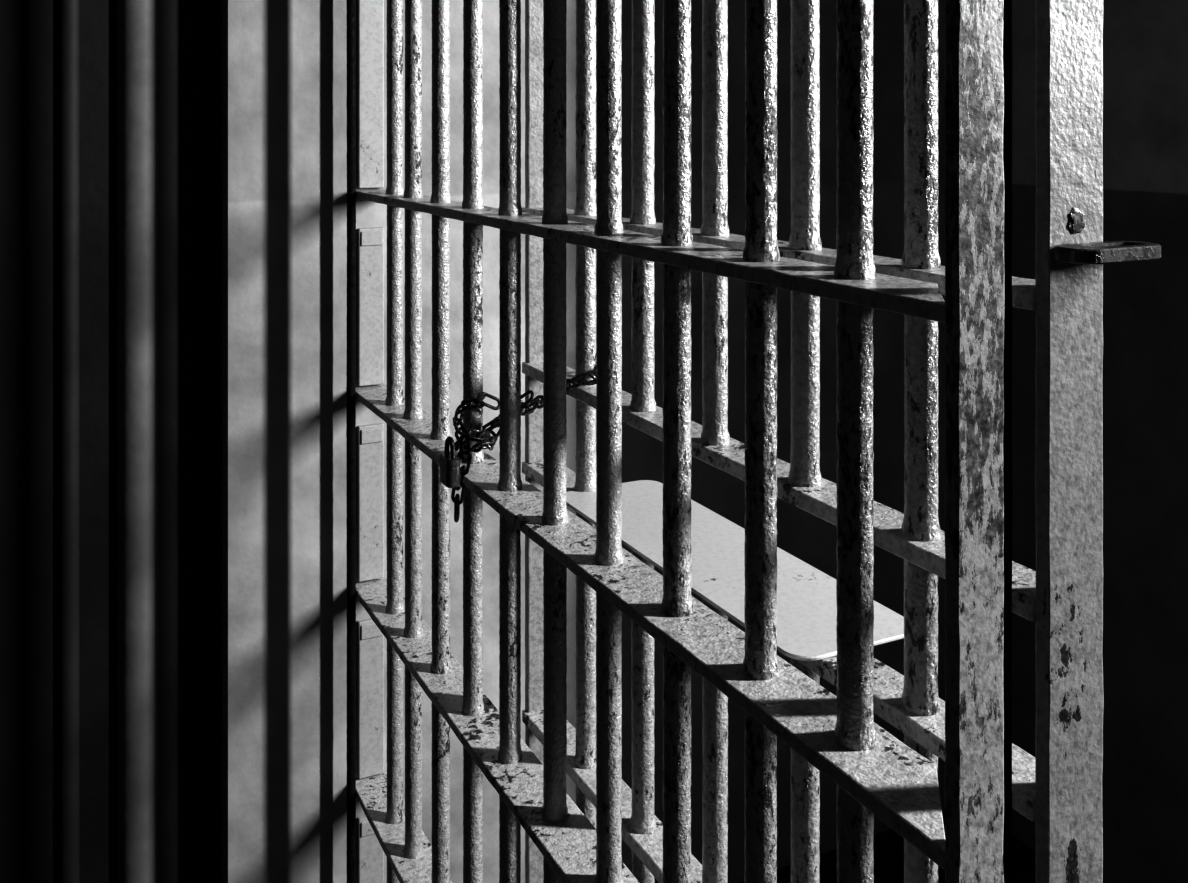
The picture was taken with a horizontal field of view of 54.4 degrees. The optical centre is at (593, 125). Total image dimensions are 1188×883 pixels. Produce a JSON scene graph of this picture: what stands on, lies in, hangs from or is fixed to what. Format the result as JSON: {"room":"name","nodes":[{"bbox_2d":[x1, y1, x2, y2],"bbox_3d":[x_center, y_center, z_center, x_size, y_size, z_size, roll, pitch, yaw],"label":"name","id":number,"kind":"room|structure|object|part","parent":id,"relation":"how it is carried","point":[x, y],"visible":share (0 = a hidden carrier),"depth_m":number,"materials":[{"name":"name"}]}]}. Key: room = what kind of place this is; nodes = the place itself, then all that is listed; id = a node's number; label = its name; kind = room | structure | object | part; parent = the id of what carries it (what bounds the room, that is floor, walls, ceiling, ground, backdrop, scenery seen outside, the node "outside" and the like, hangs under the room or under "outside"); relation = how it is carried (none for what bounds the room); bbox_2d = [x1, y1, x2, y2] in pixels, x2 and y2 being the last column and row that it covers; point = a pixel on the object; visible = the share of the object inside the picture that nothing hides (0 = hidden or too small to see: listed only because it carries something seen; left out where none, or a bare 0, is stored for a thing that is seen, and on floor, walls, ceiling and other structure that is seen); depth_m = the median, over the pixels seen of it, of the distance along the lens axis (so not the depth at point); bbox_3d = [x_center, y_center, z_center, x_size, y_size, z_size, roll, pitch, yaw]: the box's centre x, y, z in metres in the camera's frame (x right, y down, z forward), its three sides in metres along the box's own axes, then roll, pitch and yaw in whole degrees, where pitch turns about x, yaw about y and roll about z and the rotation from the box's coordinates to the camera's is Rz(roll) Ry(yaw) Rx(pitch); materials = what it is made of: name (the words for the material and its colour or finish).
{"room":"prison interior","nodes":[
{"label":"prison interior","id":0,"kind":"room"},
{"bbox_2d":[222,0,945,882],"bbox_3d":[0.140,0.100,2.686,1.945,3.300,0.200,0,0,-27],"label":"wall","id":1,"kind":"structure","parent":0,"point":[284,62],"depth_m":2.33,"materials":[{"name":"paint"}]},
{"bbox_2d":[58,0,78,882],"bbox_3d":[-0.953,0.100,2.096,0.036,3.300,0.015,0,0,-27],"label":"bar","id":2,"kind":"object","parent":1,"relation":"attached to","point":[68,10],"depth_m":2.09,"materials":[{"name":"paint"}]},
{"bbox_2d":[0,0,221,882],"bbox_3d":[-1.575,0.100,1.867,1.855,3.300,0.130,0,0,-27],"label":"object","id":3,"kind":"structure","parent":1,"relation":"in","point":[190,31],"depth_m":2.13,"materials":[{"name":"paint"}]},
{"bbox_2d":[117,0,158,882],"bbox_3d":[-0.844,0.100,2.143,0.073,3.300,0.030,0,0,-27],"label":"bar","id":4,"kind":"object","parent":1,"relation":"attached to","point":[137,20],"depth_m":2.13,"materials":[{"name":"paint"}]},
{"bbox_2d":[358,0,383,187],"bbox_3d":[-0.439,-0.277,2.275,0.051,0.797,0.015,0,0,-27],"label":"wall plate","id":5,"kind":"object","parent":1,"relation":"attached to","point":[370,12],"visible":1,"depth_m":2.27,"materials":[{"name":"paint"}]},
{"bbox_2d":[358,227,383,385],"bbox_3d":[-0.439,0.356,2.275,0.051,0.309,0.015,0,0,-27],"label":"wall plate","id":6,"kind":"object","parent":1,"relation":"attached to","point":[370,240],"visible":1,"depth_m":2.27,"materials":[{"name":"paint"}]},
{"bbox_2d":[358,423,383,581],"bbox_3d":[-0.439,0.741,2.275,0.050,0.304,0.015,0,0,-27],"label":"wall plate","id":7,"kind":"object","parent":1,"relation":"attached to","point":[371,436],"visible":1,"depth_m":2.27,"materials":[{"name":"paint"}]},
{"bbox_2d":[358,618,383,778],"bbox_3d":[-0.440,1.126,2.275,0.051,0.308,0.015,0,0,-27],"label":"wall plate","id":8,"kind":"object","parent":1,"relation":"attached to","point":[370,637],"visible":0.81,"depth_m":2.27,"materials":[{"name":"paint"}]},
{"bbox_2d":[358,815,383,882],"bbox_3d":[-0.439,1.552,2.275,0.051,0.388,0.015,0,0,-27],"label":"wall plate","id":9,"kind":"object","parent":1,"relation":"attached to","point":[370,851],"visible":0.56,"depth_m":2.27,"materials":[{"name":"paint"}]},
{"bbox_2d":[739,811,1035,882],"bbox_3d":[1.288,1.800,0.890,6.300,0.100,4.639,0,0,-27],"label":"floor","id":10,"kind":"structure","parent":0,"point":[888,846],"depth_m":2.74,"materials":[{"name":"concrete"}]},
{"bbox_2d":[346,0,1012,882],"bbox_3d":[-0.074,0.475,1.553,0.103,2.551,1.632,0,0,-27],"label":"bars","id":11,"kind":"object","parent":10,"relation":"in","point":[873,771],"visible":0.99,"depth_m":1.30,"materials":[{"name":"paint"}]},
{"bbox_3d":[-0.469,0.490,2.229,0.018,2.520,0.018,0,0,-27],"label":"hinge rod","id":12,"kind":"part","parent":11,"relation":"part of","materials":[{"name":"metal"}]},
{"bbox_3d":[0.271,0.475,0.821,0.047,2.551,0.014,0,0,-27],"label":"post","id":13,"kind":"part","parent":11,"relation":"part of","materials":[{"name":"metal"}]},
{"bbox_2d":[522,0,1160,882],"bbox_3d":[0.170,0.474,1.331,0.160,2.528,1.052,0,0,-27],"label":"door","id":14,"kind":"structure","parent":10,"relation":"on","point":[1059,789],"depth_m":1.14,"materials":[{"name":"paint"}]},
{"bbox_2d":[451,365,596,521],"bbox_3d":[-0.076,0.449,1.664,0.297,0.252,0.154,0,0,31],"label":"chain","id":15,"kind":"object","parent":14,"relation":"attached to","point":[487,441],"visible":0.76,"depth_m":1.68,"materials":[{"name":"metal"}]},
{"bbox_2d":[440,436,459,487],"bbox_3d":[-0.205,0.476,1.644,0.020,0.067,0.040,0,0,-27],"label":"padlock","id":16,"kind":"object","parent":15,"relation":"hanging from","point":[449,462],"visible":1,"depth_m":1.63,"materials":[{"name":"metal"}]},
{"bbox_2d":[566,480,903,660],"bbox_3d":[0.141,0.513,1.390,0.160,0.004,0.564,0,0,-27],"label":"shelf","id":17,"kind":"object","parent":14,"relation":"attached to","point":[806,595],"depth_m":1.32,"materials":[{"name":"metal"}]},
{"bbox_2d":[1012,0,1187,882],"bbox_3d":[1.308,0.100,2.437,0.120,3.300,1.289,0,0,-27],"label":"wall","id":18,"kind":"structure","parent":0,"point":[1145,481],"depth_m":2.53,"materials":[{"name":"paint"}]}
]}

